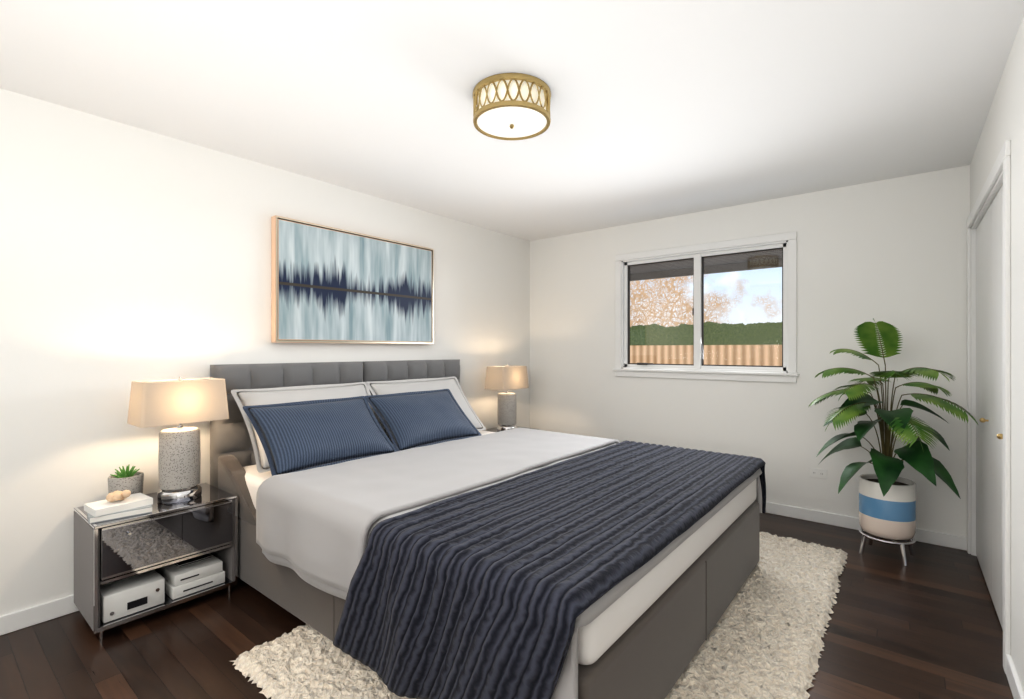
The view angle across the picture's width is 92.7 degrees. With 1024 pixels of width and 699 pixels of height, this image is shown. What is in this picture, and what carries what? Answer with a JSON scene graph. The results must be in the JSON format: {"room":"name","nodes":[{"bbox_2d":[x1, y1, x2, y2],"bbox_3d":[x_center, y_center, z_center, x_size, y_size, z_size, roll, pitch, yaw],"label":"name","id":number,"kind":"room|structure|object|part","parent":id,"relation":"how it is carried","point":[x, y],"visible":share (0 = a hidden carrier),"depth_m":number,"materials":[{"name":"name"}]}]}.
{"room":"bedroom","nodes":[
{"label":"bedroom","id":0,"kind":"room"},
{"bbox_2d":[0,88,529,615],"bbox_3d":[-1.577,0.053,3.156,0.120,2.440,5.500,0,0,39],"label":"wall","id":1,"kind":"structure","parent":0,"point":[128,254],"depth_m":2.55,"materials":[{"name":"white paint"}]},
{"bbox_2d":[0,594,78,635],"bbox_3d":[-1.525,1.230,3.115,0.014,0.085,5.500,0,0,39],"label":"baseboard","id":2,"kind":"structure","parent":1,"relation":"attached to","point":[31,616],"depth_m":2.26,"materials":[{"name":"white wood"}]},
{"bbox_2d":[271,215,433,343],"bbox_3d":[-1.095,-0.445,3.609,0.058,0.801,1.326,0,0,39],"label":"canvas art","id":3,"kind":"object","parent":1,"relation":"attached to","point":[331,285],"visible":1,"depth_m":3.47,"materials":[{"name":"fabric"}]},
{"bbox_2d":[0,513,1013,698],"bbox_3d":[-0.177,1.323,2.033,3.710,0.100,5.740,0,0,39],"label":"floor","id":4,"kind":"structure","parent":0,"point":[924,623],"depth_m":2.13,"materials":[{"name":"brown wood"}]},
{"bbox_2d":[74,482,237,639],"bbox_3d":[-1.767,1.018,2.450,0.428,0.511,0.580,0,0,39],"label":"nightstand","id":5,"kind":"object","parent":4,"relation":"on","point":[164,534],"visible":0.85,"depth_m":2.29,"materials":[{"name":"grey metal"}]},
{"bbox_2d":[84,493,152,523],"bbox_3d":[-1.825,0.733,2.270,0.185,0.058,0.238,0,0,43],"label":"books","id":6,"kind":"object","parent":5,"relation":"on","point":[129,506],"visible":0.98,"depth_m":2.22,"materials":[{"name":"white paper"}]},
{"bbox_2d":[106,490,130,501],"bbox_3d":[-1.821,0.676,2.258,0.080,0.052,0.085,0,0,39],"label":"coral","id":7,"kind":"object","parent":6,"relation":"on","point":[117,495],"visible":0.98,"depth_m":2.24,"materials":[{"name":"beige stone"}]},
{"bbox_2d":[108,464,143,494],"bbox_3d":[-1.921,0.669,2.433,0.142,0.186,0.142,0,0,39],"label":"succulent pot","id":8,"kind":"object","parent":5,"relation":"on","point":[131,480],"visible":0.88,"depth_m":2.40,"materials":[{"name":"stone"}]},
{"bbox_2d":[100,569,164,622],"bbox_3d":[-1.828,1.141,2.319,0.278,0.130,0.230,0,0,39],"label":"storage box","id":9,"kind":"object","parent":5,"relation":"in","point":[123,597],"visible":0.71,"depth_m":2.24,"materials":[{"name":"white plastic"}]},
{"bbox_2d":[127,376,228,502],"bbox_3d":[-1.706,0.448,2.509,0.236,0.627,0.390,0,0,39],"label":"lamp","id":10,"kind":"object","parent":5,"relation":"on","point":[154,403],"visible":1,"depth_m":2.43,"materials":[{"name":"beige fabric"}]},
{"bbox_2d":[159,553,224,599],"bbox_3d":[-1.656,1.145,2.518,0.257,0.122,0.235,0,0,39],"label":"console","id":11,"kind":"object","parent":5,"relation":"in","point":[192,575],"visible":0.77,"depth_m":2.45,"materials":[{"name":"white plastic"}]},
{"bbox_2d":[210,359,765,698],"bbox_3d":[-0.149,0.680,2.813,2.501,1.185,2.205,0,0,39],"label":"bed","id":12,"kind":"object","parent":4,"relation":"on","point":[409,528],"visible":1,"depth_m":1.98,"materials":[{"name":"grey fabric"}]},
{"bbox_2d":[242,395,398,478],"bbox_3d":[-1.073,0.471,2.816,0.358,0.334,0.777,0,0,39],"label":"pillow","id":13,"kind":"object","parent":12,"relation":"on","point":[291,437],"depth_m":2.69,"materials":[{"name":"blue fabric"}]},
{"bbox_2d":[364,388,481,452],"bbox_3d":[-0.597,0.471,3.408,0.358,0.334,0.777,0,0,39],"label":"pillow","id":14,"kind":"object","parent":12,"relation":"on","point":[407,420],"depth_m":3.28,"materials":[{"name":"blue fabric"}]},
{"bbox_2d":[332,440,765,698],"bbox_3d":[0.424,0.875,2.353,1.031,0.509,2.205,0,0,39],"label":"throw","id":15,"kind":"object","parent":12,"relation":"on","point":[589,569],"depth_m":1.65,"materials":[{"name":"blue fabric"}]},
{"bbox_2d":[483,426,540,431],"bbox_3d":[-0.058,1.018,4.579,0.428,0.511,0.580,0,0,39],"label":"nightstand","id":16,"kind":"object","parent":4,"relation":"on","point":[492,429],"visible":0.02,"depth_m":4.66,"materials":[{"name":"grey metal"}]},
{"bbox_2d":[485,364,528,431],"bbox_3d":[-0.046,0.448,4.576,0.236,0.627,0.390,0,0,39],"label":"lamp","id":17,"kind":"object","parent":16,"relation":"on","point":[504,378],"visible":0.88,"depth_m":4.49,"materials":[{"name":"beige fabric"}]},
{"bbox_2d":[231,532,847,698],"bbox_3d":[0.471,1.251,2.513,1.886,0.036,2.866,0,0,39],"label":"rug","id":18,"kind":"object","parent":4,"relation":"on","point":[765,635],"visible":0.27,"depth_m":2.02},
{"bbox_2d":[809,318,977,565],"bbox_3d":[2.290,0.543,3.012,0.828,1.465,0.715,0,0,39],"label":"plant","id":19,"kind":"object","parent":4,"relation":"on","point":[887,502],"visible":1,"depth_m":2.92,"materials":[{"name":"green plant"}]},
{"bbox_3d":[2.327,0.976,3.036,0.284,0.335,0.284,0,0,39],"label":"pot","id":20,"kind":"part","parent":19,"relation":"part of","materials":[{"name":"ceramic"}]},
{"bbox_2d":[0,0,1023,240],"bbox_3d":[-0.177,-1.217,2.033,3.710,0.100,5.740,0,0,39],"label":"ceiling","id":21,"kind":"structure","parent":0,"point":[659,109],"depth_m":2.19,"materials":[{"name":"white paint"}]},
{"bbox_2d":[472,73,550,139],"bbox_3d":[-0.001,-1.088,2.237,0.360,0.156,0.360,0,0,39],"label":"ceiling light","id":22,"kind":"object","parent":21,"relation":"attached to","point":[512,106],"visible":1,"depth_m":2.14,"materials":[{"name":"gold metal"}]},
{"bbox_2d":[530,165,969,536],"bbox_3d":[1.594,0.053,4.239,3.710,2.440,0.160,0,0,39],"label":"wall","id":23,"kind":"structure","parent":0,"point":[892,251],"depth_m":3.63,"materials":[{"name":"white paint"}]},
{"bbox_2d":[613,231,798,382],"bbox_3d":[1.583,-0.319,4.178,1.526,1.143,0.120,0,0,39],"label":"window","id":24,"kind":"structure","parent":23,"relation":"in","point":[787,371],"depth_m":4.14,"materials":[{"name":"white plastic"}]},
{"bbox_3d":[1.593,-0.325,4.190,1.300,0.934,0.072,0,0,39],"label":"window sash","id":25,"kind":"part","parent":24,"relation":"part of","materials":[{"name":"white plastic"}]},
{"bbox_2d":[630,249,781,280],"bbox_3d":[1.919,-0.835,4.620,3.100,0.115,0.760,0,0,39],"label":"roof eave","id":26,"kind":"object","parent":23,"relation":"attached to","point":[715,262],"depth_m":4.85},
{"bbox_2d":[809,467,826,478],"bbox_3d":[2.255,0.913,3.601,0.114,0.070,0.008,0,0,39],"label":"electrical outlet plate","id":27,"kind":"object","parent":23,"relation":"attached to","point":[818,473],"visible":1,"depth_m":3.60,"materials":[{"name":"white plastic"}]},
{"bbox_2d":[766,502,966,550],"bbox_3d":[1.545,1.230,4.167,3.456,0.085,0.014,0,0,39],"label":"baseboard","id":28,"kind":"structure","parent":23,"relation":"attached to","point":[936,538],"depth_m":3.50,"materials":[{"name":"white"}]},
{"bbox_2d":[970,15,1023,690],"bbox_3d":[1.493,0.053,0.743,0.750,2.440,5.580,0,0,39],"label":"wall","id":29,"kind":"structure","parent":0,"point":[1004,121],"depth_m":1.83,"materials":[{"name":"white paint"}]},
{"bbox_2d":[967,140,1010,673],"bbox_3d":[2.459,0.227,2.462,0.136,2.092,1.514,0,0,39],"label":"trim","id":30,"kind":"structure","parent":29,"relation":"attached to","point":[1002,161],"depth_m":1.95,"materials":[{"name":"white wood"}]},
{"bbox_2d":[976,185,1002,629],"bbox_3d":[2.433,0.260,2.483,0.066,2.002,1.359,0,0,39],"label":"closet doors","id":31,"kind":"structure","parent":29,"relation":"in","point":[989,392],"depth_m":2.50,"materials":[{"name":"white wood"}]},
{"bbox_2d":[1006,654,1023,698],"bbox_3d":[0.693,1.230,0.356,0.014,0.085,3.975,0,0,39],"label":"baseboard","id":32,"kind":"structure","parent":29,"relation":"attached to","point":[1016,688],"depth_m":1.80,"materials":[{"name":"white wood"}]},
{"label":"outside","id":33,"kind":"structure","parent":0,"visible":0},
{"bbox_2d":[630,267,781,365],"bbox_3d":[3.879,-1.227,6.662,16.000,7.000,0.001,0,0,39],"label":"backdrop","id":34,"kind":"structure","parent":33,"point":[750,291],"depth_m":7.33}
]}

